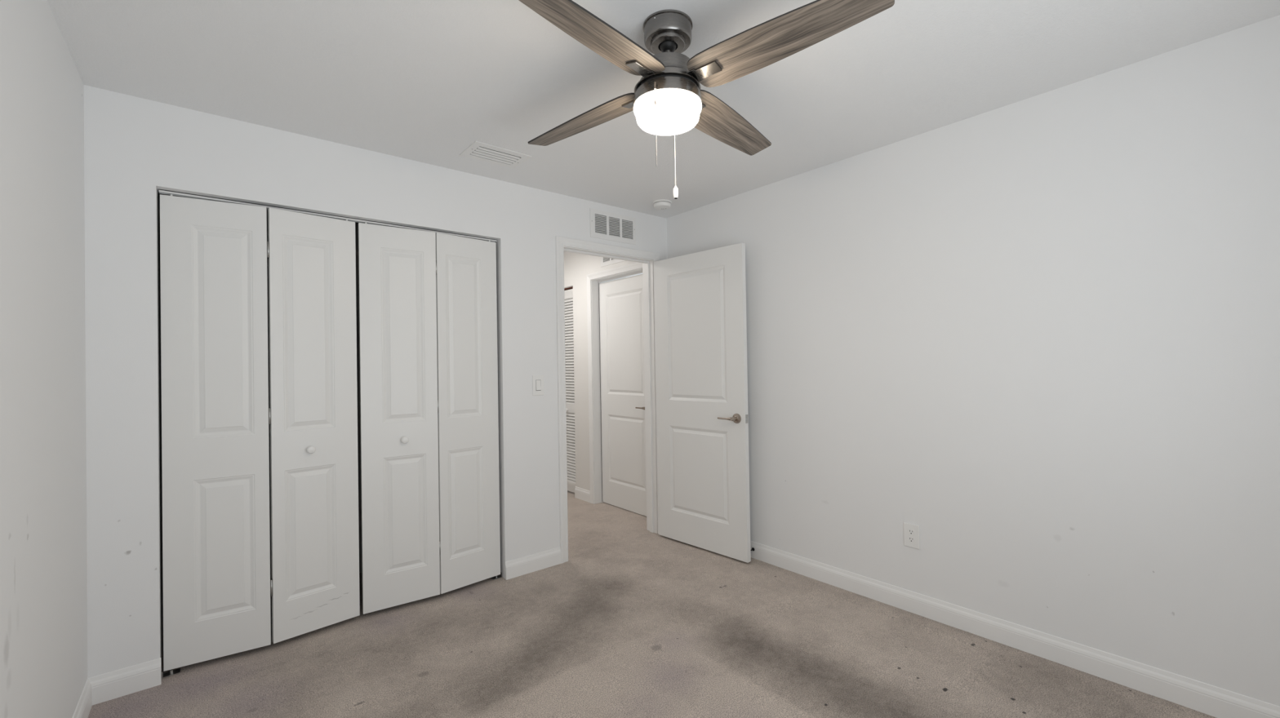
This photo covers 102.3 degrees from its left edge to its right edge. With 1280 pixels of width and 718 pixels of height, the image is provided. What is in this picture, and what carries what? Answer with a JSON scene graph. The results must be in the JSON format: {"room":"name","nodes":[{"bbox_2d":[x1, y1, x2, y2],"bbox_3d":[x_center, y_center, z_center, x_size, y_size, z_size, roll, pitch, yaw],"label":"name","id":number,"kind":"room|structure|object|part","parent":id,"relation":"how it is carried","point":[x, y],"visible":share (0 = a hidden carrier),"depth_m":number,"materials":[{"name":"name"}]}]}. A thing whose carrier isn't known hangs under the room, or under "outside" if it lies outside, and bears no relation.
{"room":"empty bedroom","nodes":[
{"label":"empty bedroom","id":0,"kind":"room"},
{"bbox_2d":[0,0,87,717],"bbox_3d":[-1.087,0.105,0.646,0.100,2.440,3.520,-1,-1,-40],"label":"wall","id":1,"kind":"structure","parent":0,"point":[43,580],"depth_m":1.48,"materials":[{"name":"paint"}]},
{"bbox_2d":[71,678,92,717],"bbox_3d":[-1.057,1.272,0.711,0.013,0.106,3.420,-1,-1,-40],"label":"baseboard","id":2,"kind":"structure","parent":1,"relation":"attached to","point":[83,708],"depth_m":1.93,"materials":[{"name":"white"}]},
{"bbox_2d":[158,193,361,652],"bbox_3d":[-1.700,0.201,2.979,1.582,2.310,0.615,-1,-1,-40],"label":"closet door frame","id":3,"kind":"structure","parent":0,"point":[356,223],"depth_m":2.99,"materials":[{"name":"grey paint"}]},
{"bbox_2d":[83,84,666,678],"bbox_3d":[-1.043,0.626,3.043,3.240,3.440,0.115,-1,-1,-40],"label":"wall","id":4,"kind":"structure","parent":0,"point":[135,148],"depth_m":2.27,"materials":[{"name":"paint"}]},
{"bbox_2d":[88,657,161,706],"bbox_3d":[-2.075,1.301,2.080,0.211,0.106,0.013,-1,-1,-40],"label":"baseboard","id":5,"kind":"structure","parent":4,"relation":"attached to","point":[122,682],"depth_m":2.08,"materials":[{"name":"white"}]},
{"bbox_2d":[159,189,497,242],"bbox_3d":[-1.483,-0.728,2.712,1.532,0.011,0.030,-1,-1,-40],"label":"closet track","id":6,"kind":"object","parent":4,"relation":"attached to","point":[161,191],"visible":0.95,"depth_m":2.58,"materials":[{"name":"white metal"}]},
{"bbox_2d":[160,193,359,671],"bbox_3d":[-1.742,0.302,2.422,0.744,2.045,0.091,-1,-1,-39],"label":"bifold door","id":7,"kind":"structure","parent":6,"relation":"hanging from","point":[219,588],"depth_m":2.37,"materials":[{"name":"white paint"}]},
{"bbox_3d":[-1.892,0.310,2.311,0.370,2.033,0.032,-1,-1,-32],"label":"door panel","id":8,"kind":"part","parent":7,"relation":"part of","materials":[{"name":"white paint"}]},
{"bbox_3d":[-1.596,0.440,2.501,0.034,0.037,0.037,-1,-1,44],"label":"knob","id":9,"kind":"part","parent":7,"relation":"part of","materials":[{"name":"white plastic"}]},
{"bbox_3d":[-1.601,0.307,2.547,0.032,2.033,0.368,-1,-1,44],"label":"door panel","id":10,"kind":"part","parent":7,"relation":"part of","materials":[{"name":"white paint"}]},
{"bbox_2d":[357,222,500,614],"bbox_3d":[-1.153,0.297,2.912,0.755,2.045,0.085,-1,-1,-40],"label":"bifold door","id":11,"kind":"structure","parent":6,"relation":"hanging from","point":[428,361],"depth_m":2.86,"materials":[{"name":"white paint"}]},
{"bbox_3d":[-1.301,0.304,2.799,0.382,2.033,0.032,-1,-1,-35],"label":"door panel","id":12,"kind":"part","parent":11,"relation":"part of","materials":[{"name":"white paint"}]},
{"bbox_3d":[-1.268,0.437,2.779,0.037,0.037,0.034,-1,-1,-35],"label":"knob","id":13,"kind":"part","parent":11,"relation":"part of","materials":[{"name":"white plastic"}]},
{"bbox_3d":[-1.011,0.302,3.041,0.369,2.033,0.032,0,-1,-45],"label":"door panel","id":14,"kind":"part","parent":11,"relation":"part of","materials":[{"name":"white paint"}]},
{"bbox_2d":[505,546,561,580],"bbox_3d":[-0.667,1.289,3.260,0.391,0.106,0.013,-1,-1,-40],"label":"baseboard","id":15,"kind":"structure","parent":4,"relation":"attached to","point":[517,567],"depth_m":3.25,"materials":[{"name":"white wood"}]},
{"bbox_2d":[532,375,543,395],"bbox_3d":[-0.650,0.169,3.300,0.080,0.128,0.010,-1,-1,-40],"label":"light switch","id":16,"kind":"object","parent":4,"relation":"attached to","point":[537,380],"visible":1,"depth_m":3.30,"materials":[{"name":"white plastic"}]},
{"bbox_2d":[555,235,659,564],"bbox_3d":[-0.228,0.262,3.735,0.917,2.152,0.148,-1,-1,-40],"label":"door frame","id":17,"kind":"structure","parent":4,"relation":"attached to","point":[560,242],"depth_m":3.77,"materials":[{"name":"white wood"}]},
{"bbox_2d":[653,243,751,563],"bbox_3d":[0.410,0.285,3.610,0.153,2.055,0.819,0,-1,-44],"label":"door","id":18,"kind":"structure","parent":17,"relation":"attached to","point":[700,327],"depth_m":3.56,"materials":[{"name":"white paint"}]},
{"bbox_3d":[0.560,0.388,3.361,0.023,0.025,0.130,0,-1,-44],"label":"lever","id":19,"kind":"part","parent":18,"relation":"part of","materials":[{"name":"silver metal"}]},
{"bbox_2d":[589,208,635,244],"bbox_3d":[-0.209,-0.951,3.738,0.408,0.201,0.070,-1,-1,-40],"label":"air vent","id":20,"kind":"object","parent":4,"relation":"in","point":[606,228],"visible":0.98,"depth_m":3.72,"materials":[{"name":"white metal"}]},
{"bbox_2d":[595,215,628,237],"bbox_3d":[-0.226,-0.951,3.768,0.364,0.152,0.002,-1,-1,-40],"label":"grille","id":21,"kind":"object","parent":20,"relation":"attached to","point":[595,215],"depth_m":3.78,"materials":[{"name":"grey metal"}]},
{"bbox_2d":[88,490,1216,717],"bbox_3d":[-0.781,1.337,2.832,3.360,0.014,6.520,-1,-1,-40],"label":"floor","id":22,"kind":"structure","parent":0,"point":[637,622],"depth_m":2.28,"materials":[{"name":"beige carpet"}]},
{"bbox_2d":[161,668,180,679],"bbox_3d":[-2.015,1.340,2.216,0.058,0.027,0.040,-1,-1,-40],"label":"pivot bracket","id":23,"kind":"object","parent":22,"relation":"on","point":[171,673],"visible":1,"depth_m":2.21,"materials":[{"name":"silver metal"}]},
{"bbox_2d":[490,572,502,580],"bbox_3d":[-0.882,1.330,3.165,0.058,0.027,0.040,-1,-1,-40],"label":"pivot bracket","id":24,"kind":"object","parent":22,"relation":"on","point":[499,576],"visible":0.77,"depth_m":3.17,"materials":[{"name":"silver metal"}]},
{"bbox_2d":[46,0,1279,218],"bbox_3d":[0.134,-1.176,1.698,3.340,0.100,3.520,-1,-1,-40],"label":"ceiling","id":25,"kind":"structure","parent":0,"point":[422,81],"depth_m":1.99,"materials":[{"name":"white paint"}]},
{"bbox_2d":[459,141,532,168],"bbox_3d":[-0.779,-1.148,2.786,0.315,0.106,0.218,-1,-1,-40],"label":"ceiling vent","id":26,"kind":"object","parent":25,"relation":"in","point":[506,158],"visible":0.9,"depth_m":2.78,"materials":[{"name":"white metal"}]},
{"bbox_2d":[652,199,671,209],"bbox_3d":[0.158,-1.088,3.647,0.138,0.040,0.138,-1,-1,-40],"label":"smoke detector","id":27,"kind":"object","parent":25,"relation":"attached to","point":[661,204],"visible":1,"depth_m":3.60,"materials":[{"name":"white plastic"}]},
{"bbox_2d":[519,0,894,199],"bbox_3d":[0.098,-0.849,1.739,1.041,0.550,1.041,-1,-1,-6],"label":"ceiling fan","id":28,"kind":"object","parent":25,"relation":"hanging from","point":[668,99],"visible":1,"depth_m":1.63,"materials":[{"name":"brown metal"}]},
{"bbox_3d":[-0.211,-0.913,1.988,0.594,0.006,0.154,-1,12,40],"label":"blade","id":29,"kind":"part","parent":28,"relation":"part of","materials":[{"name":"brown wood"}]},
{"bbox_3d":[-0.151,-0.919,1.432,0.154,0.006,0.594,15,10,39],"label":"blade","id":30,"kind":"part","parent":28,"relation":"part of","materials":[{"name":"brown wood"}]},
{"bbox_3d":[0.050,-0.736,1.626,0.004,0.258,0.004,-1,-1,20],"label":"pull chain","id":31,"kind":"part","parent":28,"relation":"part of","materials":[{"name":"silver metal"}]},
{"bbox_3d":[0.093,-0.823,1.739,0.230,0.064,0.230,-1,-1,-40],"label":"lamp shade","id":32,"kind":"part","parent":28,"relation":"part of","materials":[{"name":"white glass"}]},
{"bbox_3d":[0.126,-0.737,1.846,0.004,0.247,0.003,-1,-1,-40],"label":"pull chain","id":33,"kind":"part","parent":28,"relation":"part of","materials":[{"name":"silver metal"}]},
{"bbox_3d":[0.345,-0.922,2.048,0.154,0.006,0.594,-17,-11,39],"label":"blade","id":34,"kind":"part","parent":28,"relation":"part of","materials":[{"name":"brown wood"}]},
{"bbox_3d":[0.405,-0.928,1.492,0.594,0.006,0.154,-1,-13,40],"label":"blade","id":35,"kind":"part","parent":28,"relation":"part of","materials":[{"name":"brown wood"}]},
{"bbox_2d":[564,14,1279,706],"bbox_3d":[0.435,0.609,3.868,0.115,3.440,6.520,-1,-1,-40],"label":"wall","id":36,"kind":"structure","parent":0,"point":[1038,336],"depth_m":2.21,"materials":[{"name":"paint"}]},
{"bbox_2d":[574,486,590,502],"bbox_3d":[-0.549,1.302,4.949,0.013,0.106,0.265,-1,-1,-40],"label":"baseboard","id":37,"kind":"structure","parent":36,"relation":"attached to","point":[580,494],"depth_m":4.94,"materials":[{"name":"white wood"}]},
{"bbox_2d":[600,257,625,266],"bbox_3d":[-0.203,-0.943,4.566,0.070,0.201,0.408,-1,-1,-40],"label":"air vent","id":38,"kind":"object","parent":36,"relation":"in","point":[611,261],"visible":0.16,"depth_m":4.62,"materials":[{"name":"white metal"}]},
{"bbox_2d":[586,262,642,504],"bbox_3d":[-0.151,0.271,4.551,0.132,2.147,0.892,-1,-1,-40],"label":"door frame","id":39,"kind":"structure","parent":36,"relation":"attached to","point":[595,283],"depth_m":4.83,"materials":[{"name":"white wood"}]},
{"bbox_2d":[598,274,646,516],"bbox_3d":[-0.138,0.309,4.560,0.094,2.055,0.762,-1,-1,-40],"label":"door","id":40,"kind":"structure","parent":36,"relation":"in","point":[622,393],"depth_m":4.59,"materials":[{"name":"white paint"}]},
{"bbox_2d":[903,522,919,549],"bbox_3d":[1.396,0.909,2.652,0.007,0.120,0.077,-1,-1,-40],"label":"wall outlet","id":41,"kind":"object","parent":36,"relation":"attached to","point":[911,532],"visible":1,"depth_m":2.65,"materials":[{"name":"white plastic"}]},
{"bbox_2d":[907,537,915,542],"bbox_3d":[1.395,0.929,2.650,0.002,0.027,0.034,-1,-1,-40],"label":"receptacle","id":42,"kind":"object","parent":41,"relation":"attached to","point":[910,540],"depth_m":2.65,"materials":[{"name":"white plastic"}]},
{"bbox_2d":[907,528,915,535],"bbox_3d":[1.394,0.890,2.651,0.002,0.027,0.034,-1,-1,-40],"label":"receptacle","id":43,"kind":"object","parent":41,"relation":"attached to","point":[910,531],"depth_m":2.65,"materials":[{"name":"white plastic"}]},
{"bbox_2d":[750,541,1279,717],"bbox_3d":[1.340,1.251,2.719,0.013,0.106,3.420,-1,-1,-40],"label":"baseboard","id":44,"kind":"structure","parent":36,"relation":"attached to","point":[1203,698],"depth_m":2.23,"materials":[{"name":"white wood"}]},
{"bbox_3d":[-0.864,-0.711,5.402,0.036,0.012,0.757,-1,-1,-40],"label":"closet track","id":45,"kind":"object","parent":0,"visible":0},
{"bbox_2d":[564,288,575,493],"bbox_3d":[-0.860,0.322,5.382,0.060,2.038,0.752,-1,-1,-40],"label":"louvered door","id":46,"kind":"structure","parent":45,"relation":"hanging from","point":[568,294],"depth_m":5.21,"materials":[{"name":"white paint"}]}
]}

